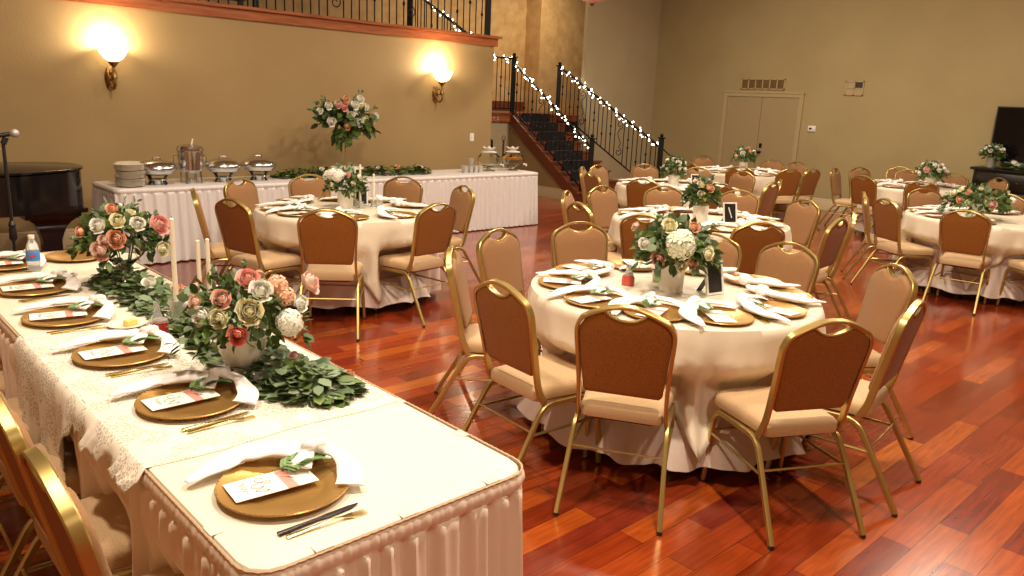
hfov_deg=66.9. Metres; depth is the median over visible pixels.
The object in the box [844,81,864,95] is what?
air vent
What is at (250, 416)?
fork
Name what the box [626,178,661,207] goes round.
banquet chair
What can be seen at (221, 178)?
cup
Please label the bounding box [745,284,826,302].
napkin
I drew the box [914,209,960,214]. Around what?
napkin
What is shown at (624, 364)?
banquet chair
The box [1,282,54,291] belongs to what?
menu card
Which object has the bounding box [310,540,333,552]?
clip
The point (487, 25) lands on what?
balcony railing
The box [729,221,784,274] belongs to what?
banquet chair
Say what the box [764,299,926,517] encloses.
banquet chair
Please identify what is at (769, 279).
menu card
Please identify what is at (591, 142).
stair railing
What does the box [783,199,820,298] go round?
banquet chair
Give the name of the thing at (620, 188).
tablecloth
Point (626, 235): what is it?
banquet chair
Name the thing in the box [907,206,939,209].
napkin
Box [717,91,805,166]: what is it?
trim
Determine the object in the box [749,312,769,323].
fork
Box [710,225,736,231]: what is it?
charger plate
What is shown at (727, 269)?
napkin
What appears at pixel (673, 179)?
flower arrangement
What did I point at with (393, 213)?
menu card
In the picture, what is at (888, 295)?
banquet chair
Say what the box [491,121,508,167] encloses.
wall
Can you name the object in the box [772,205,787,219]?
tablecloth
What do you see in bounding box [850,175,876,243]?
banquet chair
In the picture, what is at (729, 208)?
table sign
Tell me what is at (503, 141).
post
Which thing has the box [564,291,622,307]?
charger plate
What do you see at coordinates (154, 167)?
chafing dish
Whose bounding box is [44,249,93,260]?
charger plate
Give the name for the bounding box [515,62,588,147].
string lights
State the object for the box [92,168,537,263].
buffet table
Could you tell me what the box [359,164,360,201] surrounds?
taper candle
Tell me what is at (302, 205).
napkin
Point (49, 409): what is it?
table runner
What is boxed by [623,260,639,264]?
menu card
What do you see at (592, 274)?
napkin
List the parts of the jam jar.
lid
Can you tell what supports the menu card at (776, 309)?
on the charger plate at (788, 306)
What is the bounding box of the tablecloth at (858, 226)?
[854,204,904,233]
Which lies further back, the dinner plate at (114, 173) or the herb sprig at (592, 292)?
the dinner plate at (114, 173)
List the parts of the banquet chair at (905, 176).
backrest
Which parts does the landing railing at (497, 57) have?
handrail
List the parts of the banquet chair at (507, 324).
leg, hand grip trim, panel, frame, leg, seat, leg, leg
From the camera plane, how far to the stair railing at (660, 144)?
15.21 m
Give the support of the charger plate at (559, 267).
on the tablecloth at (711, 358)
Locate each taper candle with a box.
[169,216,178,300]
[195,238,201,291]
[205,238,211,292]
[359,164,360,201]
[372,174,374,199]
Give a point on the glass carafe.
(156, 313)
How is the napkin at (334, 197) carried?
on the charger plate at (320, 197)
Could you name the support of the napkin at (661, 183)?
on the charger plate
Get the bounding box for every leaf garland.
[81,263,369,407]
[269,162,431,178]
[1001,160,1023,169]
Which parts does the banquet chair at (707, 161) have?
backrest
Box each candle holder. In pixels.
[168,298,183,324]
[357,201,363,208]
[370,200,375,206]
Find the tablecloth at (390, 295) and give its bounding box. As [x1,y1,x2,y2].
[262,244,440,308]
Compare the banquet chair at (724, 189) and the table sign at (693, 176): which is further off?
the table sign at (693, 176)
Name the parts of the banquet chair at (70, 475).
leg, frame, leg, seat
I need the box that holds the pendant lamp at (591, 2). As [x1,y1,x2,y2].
[582,0,603,5]
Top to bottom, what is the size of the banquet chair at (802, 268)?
0.955 m
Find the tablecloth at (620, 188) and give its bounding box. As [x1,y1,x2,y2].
[606,182,740,230]
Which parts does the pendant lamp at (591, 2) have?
lamp shade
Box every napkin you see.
[0,249,45,266]
[0,268,80,290]
[12,294,114,318]
[50,325,179,354]
[108,365,258,404]
[184,437,364,485]
[256,199,300,205]
[265,203,321,212]
[291,194,314,201]
[319,196,337,199]
[321,206,363,217]
[368,195,404,200]
[376,205,401,218]
[389,199,435,206]
[536,269,600,284]
[545,282,633,296]
[574,260,614,274]
[608,291,684,314]
[619,207,654,212]
[619,211,657,217]
[619,260,665,269]
[621,180,649,183]
[647,205,669,210]
[658,182,677,188]
[671,206,692,210]
[677,184,687,190]
[678,296,737,326]
[686,267,736,273]
[701,218,738,230]
[702,165,719,167]
[704,167,727,171]
[709,207,741,213]
[723,273,800,287]
[735,293,791,322]
[736,218,760,229]
[737,211,779,219]
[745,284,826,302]
[746,216,787,226]
[754,170,767,174]
[759,168,778,171]
[875,179,891,182]
[877,181,904,185]
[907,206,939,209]
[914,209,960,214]
[923,204,952,209]
[942,183,965,187]
[961,214,995,221]
[992,210,1019,213]
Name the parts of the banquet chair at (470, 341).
leg, leg, frame, backrest, seat, leg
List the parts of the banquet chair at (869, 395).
leg, seat, leg, backrest, frame, leg, panel, hand grip trim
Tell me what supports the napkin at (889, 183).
on the charger plate at (890, 186)
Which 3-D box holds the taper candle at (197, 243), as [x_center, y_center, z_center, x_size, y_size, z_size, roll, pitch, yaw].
[-1.460,-0.098,3.611,0.022,0.272,0.021,-10,18,-42]
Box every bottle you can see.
[25,235,40,271]
[621,265,634,285]
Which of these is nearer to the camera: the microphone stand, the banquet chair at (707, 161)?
the microphone stand
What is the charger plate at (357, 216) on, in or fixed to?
on the tablecloth at (378, 235)
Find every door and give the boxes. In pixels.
[721,96,762,168]
[755,97,798,168]
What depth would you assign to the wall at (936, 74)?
14.05 m
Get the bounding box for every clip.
[203,524,222,539]
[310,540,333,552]
[396,398,405,403]
[397,507,417,518]
[453,430,468,436]
[481,476,500,485]
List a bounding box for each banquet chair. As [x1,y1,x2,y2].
[0,361,4,395]
[0,391,131,575]
[0,397,30,491]
[0,438,80,575]
[19,446,184,575]
[190,188,265,304]
[215,198,306,312]
[216,178,261,281]
[288,174,330,197]
[293,208,365,341]
[374,202,456,327]
[383,176,422,201]
[428,246,540,425]
[439,185,480,283]
[458,228,541,374]
[462,279,600,464]
[551,221,607,267]
[553,304,677,535]
[561,190,616,252]
[566,201,621,261]
[579,166,619,207]
[584,171,622,229]
[587,185,617,240]
[589,164,608,191]
[619,213,667,260]
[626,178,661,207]
[630,164,658,178]
[643,185,682,207]
[680,161,698,179]
[682,167,712,180]
[682,233,741,271]
[692,155,713,168]
[700,182,734,208]
[700,318,873,550]
[718,189,759,214]
[725,166,754,184]
[729,171,755,195]
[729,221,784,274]
[755,242,819,294]
[756,168,800,220]
[758,182,778,216]
[760,159,783,170]
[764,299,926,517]
[766,179,782,216]
[772,168,820,229]
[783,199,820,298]
[786,161,806,195]
[805,263,917,439]
[812,217,847,328]
[813,211,856,320]
[818,168,856,232]
[839,167,870,217]
[841,191,909,278]
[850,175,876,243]
[850,198,934,293]
[885,166,912,179]
[889,188,941,262]
[894,169,923,180]
[901,181,939,218]
[922,209,991,315]
[940,173,968,185]
[983,177,1008,200]
[985,194,1023,214]
[995,259,1023,305]
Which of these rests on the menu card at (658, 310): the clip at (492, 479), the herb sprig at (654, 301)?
the herb sprig at (654, 301)
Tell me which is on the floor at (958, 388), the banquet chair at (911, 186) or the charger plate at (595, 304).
the banquet chair at (911, 186)
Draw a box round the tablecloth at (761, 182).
[699,168,793,195]
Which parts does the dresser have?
drawer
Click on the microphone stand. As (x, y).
(12, 230)
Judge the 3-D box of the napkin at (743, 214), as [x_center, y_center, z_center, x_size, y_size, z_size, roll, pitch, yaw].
[2.240,-0.681,7.213,0.475,0.065,0.208,9,15,26]
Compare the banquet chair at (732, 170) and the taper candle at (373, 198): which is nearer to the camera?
the taper candle at (373, 198)
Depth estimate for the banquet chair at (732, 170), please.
11.70 m
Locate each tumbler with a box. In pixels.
[463,166,468,172]
[468,158,473,164]
[469,166,473,172]
[473,165,478,172]
[478,165,482,171]
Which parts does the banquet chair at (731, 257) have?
backrest, frame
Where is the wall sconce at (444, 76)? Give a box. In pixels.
[432,71,452,102]
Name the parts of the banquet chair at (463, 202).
seat, backrest, frame, leg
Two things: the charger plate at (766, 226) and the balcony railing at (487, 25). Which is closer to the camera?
the charger plate at (766, 226)
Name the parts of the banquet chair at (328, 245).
leg, leg, hand grip trim, panel, frame, seat, leg, leg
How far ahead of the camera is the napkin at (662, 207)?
7.43 m
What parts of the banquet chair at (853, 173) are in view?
frame, backrest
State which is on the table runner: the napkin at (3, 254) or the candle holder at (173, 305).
the candle holder at (173, 305)
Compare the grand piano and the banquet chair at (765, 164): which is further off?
the banquet chair at (765, 164)
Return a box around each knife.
[18,294,70,301]
[46,324,104,333]
[105,362,168,375]
[180,411,249,431]
[277,503,357,535]
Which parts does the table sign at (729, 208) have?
black panel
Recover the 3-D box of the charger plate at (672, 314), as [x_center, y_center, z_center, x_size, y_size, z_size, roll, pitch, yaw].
[0.699,0.119,3.763,0.329,0.022,0.329,6,14,14]
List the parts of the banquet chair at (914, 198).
frame, backrest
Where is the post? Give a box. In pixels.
[502,135,505,167]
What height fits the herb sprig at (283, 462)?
0.024 m
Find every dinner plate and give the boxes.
[113,162,142,165]
[113,164,142,166]
[114,166,142,167]
[114,168,143,171]
[114,170,144,172]
[114,173,143,175]
[114,174,142,176]
[114,175,143,177]
[114,178,144,180]
[114,181,144,183]
[115,161,140,162]
[115,167,143,169]
[115,171,145,173]
[115,172,145,174]
[115,176,144,179]
[115,179,144,181]
[115,183,144,185]
[115,184,144,186]
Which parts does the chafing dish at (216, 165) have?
lid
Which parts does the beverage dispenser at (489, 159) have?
flower lid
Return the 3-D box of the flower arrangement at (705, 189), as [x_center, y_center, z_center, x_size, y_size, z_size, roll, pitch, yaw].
[1.686,-0.799,6.903,0.377,0.420,0.383,-10,18,-42]
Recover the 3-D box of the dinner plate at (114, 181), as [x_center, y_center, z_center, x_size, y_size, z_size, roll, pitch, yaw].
[-3.788,-1.045,7.676,0.274,0.021,0.274,-10,18,-42]
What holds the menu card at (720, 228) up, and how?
on the charger plate at (711, 227)
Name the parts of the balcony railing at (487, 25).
scroll panel, newel post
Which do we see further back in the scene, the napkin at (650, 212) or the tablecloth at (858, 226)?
the tablecloth at (858, 226)
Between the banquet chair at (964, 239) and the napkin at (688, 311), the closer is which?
the napkin at (688, 311)
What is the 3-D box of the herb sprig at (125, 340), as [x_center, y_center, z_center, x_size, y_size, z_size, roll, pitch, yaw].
[-1.424,0.192,2.943,0.116,0.024,0.155,14,18,39]
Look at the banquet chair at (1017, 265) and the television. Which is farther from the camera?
the television
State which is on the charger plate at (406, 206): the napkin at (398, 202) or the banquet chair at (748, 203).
the napkin at (398, 202)
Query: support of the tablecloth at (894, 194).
on the tablecloth at (858, 226)
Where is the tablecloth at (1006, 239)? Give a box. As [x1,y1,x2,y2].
[890,208,1023,289]
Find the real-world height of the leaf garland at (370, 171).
0.165 m
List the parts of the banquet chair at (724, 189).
frame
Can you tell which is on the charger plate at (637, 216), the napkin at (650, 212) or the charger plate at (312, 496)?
the napkin at (650, 212)
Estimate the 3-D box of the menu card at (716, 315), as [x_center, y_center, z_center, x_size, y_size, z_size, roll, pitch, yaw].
[0.990,0.134,3.714,0.106,0.002,0.210,1,14,-6]
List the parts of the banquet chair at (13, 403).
seat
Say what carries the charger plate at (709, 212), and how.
on the tablecloth at (614, 230)
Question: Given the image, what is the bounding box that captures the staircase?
[491,111,619,201]
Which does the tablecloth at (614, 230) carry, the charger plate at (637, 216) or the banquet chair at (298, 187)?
the charger plate at (637, 216)
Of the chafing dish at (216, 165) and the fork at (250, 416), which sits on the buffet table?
the chafing dish at (216, 165)
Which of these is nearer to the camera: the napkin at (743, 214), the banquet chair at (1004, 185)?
the napkin at (743, 214)
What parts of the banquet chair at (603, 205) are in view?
frame, backrest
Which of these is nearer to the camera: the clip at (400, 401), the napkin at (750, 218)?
the clip at (400, 401)
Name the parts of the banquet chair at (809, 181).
seat, frame, panel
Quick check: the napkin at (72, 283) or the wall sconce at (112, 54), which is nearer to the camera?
the napkin at (72, 283)
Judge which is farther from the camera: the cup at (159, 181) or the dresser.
the dresser
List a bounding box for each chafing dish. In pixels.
[139,157,177,184]
[203,156,241,181]
[241,155,276,179]
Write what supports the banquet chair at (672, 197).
on the floor at (958, 388)
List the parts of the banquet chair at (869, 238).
leg, leg, panel, frame, backrest, seat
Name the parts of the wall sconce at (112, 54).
scroll arm, lamp shade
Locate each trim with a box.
[62,0,501,46]
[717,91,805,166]
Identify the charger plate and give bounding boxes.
[0,257,27,270]
[0,280,67,295]
[20,305,102,326]
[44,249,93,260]
[71,338,165,366]
[134,381,239,419]
[214,458,348,517]
[260,205,293,210]
[275,198,312,202]
[277,210,317,216]
[318,195,337,200]
[331,213,369,219]
[386,211,416,217]
[392,202,427,207]
[538,275,590,287]
[556,263,609,275]
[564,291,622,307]
[608,259,651,270]
[618,210,646,214]
[623,303,683,320]
[633,216,649,221]
[669,206,692,211]
[697,306,754,324]
[708,209,722,214]
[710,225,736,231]
[725,274,782,286]
[738,225,775,229]
[740,300,806,317]
[750,286,812,301]
[762,220,785,225]
[882,185,903,187]
[923,213,944,217]
[985,211,1013,214]
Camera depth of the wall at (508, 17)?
17.13 m
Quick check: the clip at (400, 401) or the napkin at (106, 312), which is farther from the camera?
the napkin at (106, 312)
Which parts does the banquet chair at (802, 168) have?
backrest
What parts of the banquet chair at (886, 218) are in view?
leg, panel, frame, leg, seat, leg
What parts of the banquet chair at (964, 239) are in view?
leg, leg, frame, panel, seat, leg, leg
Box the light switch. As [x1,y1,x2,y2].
[470,133,473,140]
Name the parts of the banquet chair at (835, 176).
leg, leg, frame, backrest, seat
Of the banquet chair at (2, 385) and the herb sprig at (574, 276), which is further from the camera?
the herb sprig at (574, 276)
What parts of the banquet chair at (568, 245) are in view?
hand grip trim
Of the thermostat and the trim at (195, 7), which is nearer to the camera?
the trim at (195, 7)
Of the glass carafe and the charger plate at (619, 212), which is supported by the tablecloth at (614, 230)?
the charger plate at (619, 212)
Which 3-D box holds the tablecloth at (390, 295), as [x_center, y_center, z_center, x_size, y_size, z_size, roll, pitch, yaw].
[-1.450,-0.355,6.896,1.666,0.696,1.668,-10,18,-42]
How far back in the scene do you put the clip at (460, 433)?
2.33 m
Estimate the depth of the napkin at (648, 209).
7.26 m
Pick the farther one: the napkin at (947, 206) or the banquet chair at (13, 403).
the napkin at (947, 206)
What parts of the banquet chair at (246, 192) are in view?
leg, frame, backrest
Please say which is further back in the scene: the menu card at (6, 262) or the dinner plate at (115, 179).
the dinner plate at (115, 179)
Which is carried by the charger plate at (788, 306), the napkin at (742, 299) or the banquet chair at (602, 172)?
the napkin at (742, 299)
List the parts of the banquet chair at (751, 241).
frame, hand grip trim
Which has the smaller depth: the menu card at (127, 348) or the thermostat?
the menu card at (127, 348)
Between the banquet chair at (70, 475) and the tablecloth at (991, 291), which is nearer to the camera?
the banquet chair at (70, 475)
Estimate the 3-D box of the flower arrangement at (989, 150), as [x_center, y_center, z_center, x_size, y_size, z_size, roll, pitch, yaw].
[7.511,-2.084,12.140,0.446,0.384,0.408,4,14,8]
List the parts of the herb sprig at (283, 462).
stem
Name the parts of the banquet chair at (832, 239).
seat, frame, panel, leg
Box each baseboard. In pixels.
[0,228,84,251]
[492,101,523,110]
[538,186,563,199]
[796,196,851,212]
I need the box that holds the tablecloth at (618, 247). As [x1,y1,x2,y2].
[616,245,620,253]
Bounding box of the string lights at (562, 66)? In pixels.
[561,66,658,146]
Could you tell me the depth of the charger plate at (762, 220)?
7.02 m
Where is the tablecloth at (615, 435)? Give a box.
[517,352,805,471]
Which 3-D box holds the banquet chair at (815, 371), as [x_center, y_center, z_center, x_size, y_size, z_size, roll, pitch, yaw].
[1.227,0.538,3.432,0.476,0.955,0.633,-1,14,-15]
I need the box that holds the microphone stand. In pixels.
[0,137,17,250]
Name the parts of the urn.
leg, lid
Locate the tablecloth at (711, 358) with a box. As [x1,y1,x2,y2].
[527,263,825,462]
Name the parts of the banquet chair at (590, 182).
panel, frame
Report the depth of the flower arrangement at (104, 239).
3.74 m
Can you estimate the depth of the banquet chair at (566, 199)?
7.22 m
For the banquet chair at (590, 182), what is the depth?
9.60 m
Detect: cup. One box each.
[152,179,162,184]
[188,178,196,182]
[218,176,228,181]
[254,175,263,179]
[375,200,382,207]
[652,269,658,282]
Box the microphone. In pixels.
[0,129,19,137]
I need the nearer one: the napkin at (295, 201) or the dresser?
the napkin at (295, 201)
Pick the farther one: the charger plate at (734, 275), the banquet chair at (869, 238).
the banquet chair at (869, 238)
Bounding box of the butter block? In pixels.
[123,318,137,326]
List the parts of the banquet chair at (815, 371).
leg, leg, seat, leg, frame, panel, hand grip trim, leg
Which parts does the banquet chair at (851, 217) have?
seat, leg, frame, backrest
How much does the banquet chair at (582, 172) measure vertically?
0.955 m
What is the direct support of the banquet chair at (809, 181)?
on the floor at (958, 388)
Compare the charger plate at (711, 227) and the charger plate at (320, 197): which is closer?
the charger plate at (711, 227)
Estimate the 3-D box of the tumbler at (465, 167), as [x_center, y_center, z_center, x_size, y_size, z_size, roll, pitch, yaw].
[-0.634,-1.632,10.663,0.076,0.095,0.076,-10,18,-42]
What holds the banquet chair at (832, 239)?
on the floor at (958, 388)
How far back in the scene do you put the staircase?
15.04 m
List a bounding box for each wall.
[0,0,493,233]
[199,0,526,138]
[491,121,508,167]
[508,126,561,188]
[522,0,585,144]
[577,0,661,178]
[648,0,1023,199]
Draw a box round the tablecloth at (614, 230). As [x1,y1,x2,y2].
[608,210,792,261]
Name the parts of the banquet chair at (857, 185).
seat, panel, frame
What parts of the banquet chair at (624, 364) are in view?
leg, leg, hand grip trim, panel, frame, seat, leg, leg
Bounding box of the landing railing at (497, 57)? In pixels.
[492,56,513,108]
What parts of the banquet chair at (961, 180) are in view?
frame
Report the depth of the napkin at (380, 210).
6.40 m
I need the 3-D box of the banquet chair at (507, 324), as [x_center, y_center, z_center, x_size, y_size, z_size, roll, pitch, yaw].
[0.090,0.407,3.765,0.633,0.955,0.476,-8,17,-37]
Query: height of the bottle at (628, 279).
0.113 m
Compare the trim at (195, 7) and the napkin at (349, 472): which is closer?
the napkin at (349, 472)
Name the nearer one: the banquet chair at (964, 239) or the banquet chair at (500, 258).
the banquet chair at (500, 258)
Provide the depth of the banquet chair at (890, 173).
13.29 m
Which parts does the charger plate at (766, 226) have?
dish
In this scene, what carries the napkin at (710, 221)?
on the charger plate at (711, 227)
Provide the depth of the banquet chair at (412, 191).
7.94 m
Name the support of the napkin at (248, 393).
on the charger plate at (228, 391)
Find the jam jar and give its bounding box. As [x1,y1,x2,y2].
[152,317,168,332]
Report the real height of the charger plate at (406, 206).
0.022 m
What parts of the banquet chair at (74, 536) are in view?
hand grip trim, panel, frame, backrest, seat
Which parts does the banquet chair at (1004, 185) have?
frame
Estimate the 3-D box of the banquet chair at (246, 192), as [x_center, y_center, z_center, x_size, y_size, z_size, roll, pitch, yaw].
[-2.363,-0.534,7.221,0.633,0.955,0.476,8,14,20]
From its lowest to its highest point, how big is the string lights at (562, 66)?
1.488 m
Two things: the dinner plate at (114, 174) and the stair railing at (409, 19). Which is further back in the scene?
the stair railing at (409, 19)
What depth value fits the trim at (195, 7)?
9.55 m
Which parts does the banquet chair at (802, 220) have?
backrest, frame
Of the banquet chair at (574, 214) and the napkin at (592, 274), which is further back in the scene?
the banquet chair at (574, 214)
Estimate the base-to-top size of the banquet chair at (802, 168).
0.955 m
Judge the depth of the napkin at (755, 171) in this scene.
12.39 m
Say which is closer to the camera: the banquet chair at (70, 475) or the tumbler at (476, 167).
the banquet chair at (70, 475)
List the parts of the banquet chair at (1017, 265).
seat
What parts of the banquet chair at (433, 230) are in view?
leg, seat, leg, frame, panel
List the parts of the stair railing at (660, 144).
newel post, scroll panel, rail, handrail, scroll panel, newel post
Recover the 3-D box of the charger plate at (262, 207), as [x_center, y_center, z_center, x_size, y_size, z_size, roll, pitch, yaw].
[-1.959,-0.671,6.555,0.329,0.022,0.329,-6,16,-31]
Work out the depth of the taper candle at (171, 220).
3.20 m
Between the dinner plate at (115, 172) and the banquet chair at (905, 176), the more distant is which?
the banquet chair at (905, 176)
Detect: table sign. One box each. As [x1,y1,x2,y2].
[353,185,367,204]
[691,174,698,183]
[696,261,723,295]
[721,202,736,223]
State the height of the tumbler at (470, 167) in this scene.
0.095 m
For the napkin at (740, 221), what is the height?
0.065 m
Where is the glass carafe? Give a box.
[151,301,162,323]
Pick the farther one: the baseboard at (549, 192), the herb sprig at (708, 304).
the baseboard at (549, 192)
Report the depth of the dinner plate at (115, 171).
7.60 m
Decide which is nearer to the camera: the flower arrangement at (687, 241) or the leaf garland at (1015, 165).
the flower arrangement at (687, 241)
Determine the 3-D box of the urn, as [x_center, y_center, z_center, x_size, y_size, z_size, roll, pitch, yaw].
[-3.383,-1.338,8.153,0.274,0.462,0.276,2,14,-1]
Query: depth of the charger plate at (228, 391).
2.43 m
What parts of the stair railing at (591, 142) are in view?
newel post, scroll panel, rail, handrail, scroll panel, newel post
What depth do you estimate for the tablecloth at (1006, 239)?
7.74 m
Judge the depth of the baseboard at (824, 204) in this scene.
14.69 m
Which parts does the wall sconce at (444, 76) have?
scroll arm, lamp shade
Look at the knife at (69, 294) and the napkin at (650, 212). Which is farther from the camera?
the napkin at (650, 212)
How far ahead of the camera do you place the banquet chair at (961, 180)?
12.24 m
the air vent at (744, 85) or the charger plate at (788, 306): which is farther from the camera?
the air vent at (744, 85)
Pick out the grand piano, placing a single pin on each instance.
(47, 195)
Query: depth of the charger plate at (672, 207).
7.62 m
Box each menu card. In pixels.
[0,260,22,264]
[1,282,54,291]
[29,309,87,320]
[78,343,147,359]
[140,387,220,410]
[222,468,318,502]
[282,211,306,214]
[388,212,410,216]
[543,277,581,283]
[562,264,597,270]
[568,294,612,302]
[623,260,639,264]
[635,306,667,316]
[701,310,735,321]
[713,226,732,230]
[754,278,779,281]
[757,304,800,315]
[781,292,806,297]
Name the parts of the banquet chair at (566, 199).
frame, backrest, seat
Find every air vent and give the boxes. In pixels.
[741,78,785,89]
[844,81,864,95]
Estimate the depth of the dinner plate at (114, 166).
7.55 m
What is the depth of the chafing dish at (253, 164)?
8.60 m
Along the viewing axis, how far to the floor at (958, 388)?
3.86 m
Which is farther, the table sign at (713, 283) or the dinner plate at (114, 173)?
the dinner plate at (114, 173)
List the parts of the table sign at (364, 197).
black panel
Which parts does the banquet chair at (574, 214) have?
panel, frame, seat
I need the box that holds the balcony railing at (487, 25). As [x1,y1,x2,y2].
[198,0,491,34]
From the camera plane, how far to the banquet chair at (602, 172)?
10.82 m
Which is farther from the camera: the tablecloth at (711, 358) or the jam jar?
the tablecloth at (711, 358)
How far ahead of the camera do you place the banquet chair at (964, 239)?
7.32 m
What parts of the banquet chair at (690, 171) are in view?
backrest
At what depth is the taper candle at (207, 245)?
3.54 m
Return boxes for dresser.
[970,166,1023,201]
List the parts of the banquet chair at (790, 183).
seat, frame, panel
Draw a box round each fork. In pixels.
[22,297,55,302]
[51,326,106,334]
[111,365,172,376]
[187,415,255,432]
[285,508,367,538]
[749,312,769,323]
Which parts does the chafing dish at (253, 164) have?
lid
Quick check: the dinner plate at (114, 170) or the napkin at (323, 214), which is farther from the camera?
the dinner plate at (114, 170)
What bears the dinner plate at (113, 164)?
on the dinner plate at (114, 166)
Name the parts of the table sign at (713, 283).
easel leg, black panel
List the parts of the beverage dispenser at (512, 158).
flower lid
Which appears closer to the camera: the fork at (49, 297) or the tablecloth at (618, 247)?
the fork at (49, 297)
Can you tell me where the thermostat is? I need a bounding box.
[808,126,815,131]
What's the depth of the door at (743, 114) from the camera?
15.75 m
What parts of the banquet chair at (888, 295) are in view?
leg, seat, backrest, frame, leg, hand grip trim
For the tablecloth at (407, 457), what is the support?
on the floor at (958, 388)
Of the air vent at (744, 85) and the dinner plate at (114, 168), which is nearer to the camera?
the dinner plate at (114, 168)
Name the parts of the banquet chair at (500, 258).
hand grip trim, frame, backrest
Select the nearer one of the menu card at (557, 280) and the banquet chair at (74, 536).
the banquet chair at (74, 536)
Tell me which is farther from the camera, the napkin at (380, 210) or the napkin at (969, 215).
the napkin at (969, 215)
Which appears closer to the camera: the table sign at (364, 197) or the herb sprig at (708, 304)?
the herb sprig at (708, 304)
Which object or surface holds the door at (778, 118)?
in the wall at (936, 74)
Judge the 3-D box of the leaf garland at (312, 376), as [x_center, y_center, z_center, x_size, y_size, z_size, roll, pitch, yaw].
[-1.340,0.104,3.256,0.408,0.118,2.306,-10,18,-42]
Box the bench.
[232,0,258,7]
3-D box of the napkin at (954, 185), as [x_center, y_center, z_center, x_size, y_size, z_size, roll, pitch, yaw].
[6.632,-1.520,11.507,0.472,0.065,0.200,11,16,33]
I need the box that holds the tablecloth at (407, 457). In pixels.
[0,250,524,575]
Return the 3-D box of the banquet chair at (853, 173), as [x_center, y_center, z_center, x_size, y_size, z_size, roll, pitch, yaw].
[5.721,-1.461,12.562,0.476,0.955,0.633,-2,14,-19]
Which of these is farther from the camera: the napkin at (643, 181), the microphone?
the napkin at (643, 181)
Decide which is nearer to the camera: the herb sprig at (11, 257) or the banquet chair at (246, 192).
the herb sprig at (11, 257)
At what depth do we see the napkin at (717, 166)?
13.10 m
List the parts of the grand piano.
lid, leg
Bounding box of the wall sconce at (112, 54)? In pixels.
[96,46,127,90]
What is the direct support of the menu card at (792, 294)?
on the charger plate at (779, 289)
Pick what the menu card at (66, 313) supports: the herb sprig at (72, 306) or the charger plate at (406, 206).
the herb sprig at (72, 306)
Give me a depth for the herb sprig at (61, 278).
3.78 m
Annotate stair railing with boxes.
[407,0,495,103]
[510,53,596,203]
[555,62,675,178]
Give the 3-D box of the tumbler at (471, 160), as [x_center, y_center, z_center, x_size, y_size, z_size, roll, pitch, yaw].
[-0.568,-1.754,10.763,0.076,0.095,0.076,-10,18,-42]
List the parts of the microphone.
handle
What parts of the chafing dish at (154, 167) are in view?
lid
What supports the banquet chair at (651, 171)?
on the floor at (958, 388)
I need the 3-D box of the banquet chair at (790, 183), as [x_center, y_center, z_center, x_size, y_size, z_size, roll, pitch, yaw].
[4.109,-1.386,11.954,0.476,0.955,0.633,-1,14,-15]
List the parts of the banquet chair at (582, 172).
frame, backrest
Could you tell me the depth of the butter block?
3.21 m
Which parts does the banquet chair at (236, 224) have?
hand grip trim, leg, panel, frame, seat, leg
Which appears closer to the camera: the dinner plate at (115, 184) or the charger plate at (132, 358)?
the charger plate at (132, 358)
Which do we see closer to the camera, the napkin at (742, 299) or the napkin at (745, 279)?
the napkin at (742, 299)
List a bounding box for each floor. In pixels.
[0,196,1023,575]
[509,111,578,121]
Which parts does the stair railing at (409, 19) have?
newel post, handrail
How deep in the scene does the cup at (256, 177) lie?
8.70 m
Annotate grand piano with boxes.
[0,162,87,251]
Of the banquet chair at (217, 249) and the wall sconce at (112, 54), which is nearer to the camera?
the banquet chair at (217, 249)
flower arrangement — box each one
[65,195,170,285]
[164,259,319,377]
[307,89,380,170]
[320,162,368,208]
[628,209,724,292]
[659,153,688,186]
[680,174,723,222]
[729,144,756,170]
[913,159,951,185]
[937,182,1021,215]
[978,143,1007,167]
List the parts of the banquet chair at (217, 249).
leg, backrest, frame, leg, seat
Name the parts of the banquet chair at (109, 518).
backrest, panel, leg, frame, seat, leg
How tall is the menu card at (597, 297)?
0.002 m
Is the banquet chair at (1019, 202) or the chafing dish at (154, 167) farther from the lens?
the banquet chair at (1019, 202)
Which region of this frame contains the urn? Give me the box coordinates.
[173,139,206,183]
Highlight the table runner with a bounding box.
[13,315,399,492]
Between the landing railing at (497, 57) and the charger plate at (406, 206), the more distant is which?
the landing railing at (497, 57)
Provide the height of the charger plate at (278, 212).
0.022 m
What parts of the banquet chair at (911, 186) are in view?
panel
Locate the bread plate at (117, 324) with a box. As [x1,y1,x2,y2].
[106,318,146,328]
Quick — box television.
[989,106,1023,166]
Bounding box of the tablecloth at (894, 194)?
[856,182,975,217]
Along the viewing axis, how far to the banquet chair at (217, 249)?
6.30 m
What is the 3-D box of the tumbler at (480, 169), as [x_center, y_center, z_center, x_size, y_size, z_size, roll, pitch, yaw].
[-0.443,-1.669,10.851,0.076,0.095,0.076,-10,18,-42]
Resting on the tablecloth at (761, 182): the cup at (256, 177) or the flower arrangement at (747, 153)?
the flower arrangement at (747, 153)
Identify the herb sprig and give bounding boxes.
[2,254,25,259]
[30,276,66,282]
[62,301,100,309]
[115,335,160,344]
[182,377,233,390]
[271,451,332,471]
[566,274,591,279]
[588,288,614,294]
[640,298,658,307]
[699,303,713,312]
[751,298,767,307]
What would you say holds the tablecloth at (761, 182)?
on the tablecloth at (781, 216)
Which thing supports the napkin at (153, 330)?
on the charger plate at (132, 358)
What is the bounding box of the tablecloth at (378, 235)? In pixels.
[253,198,437,302]
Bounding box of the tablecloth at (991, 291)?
[894,238,1023,300]
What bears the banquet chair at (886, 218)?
on the floor at (958, 388)

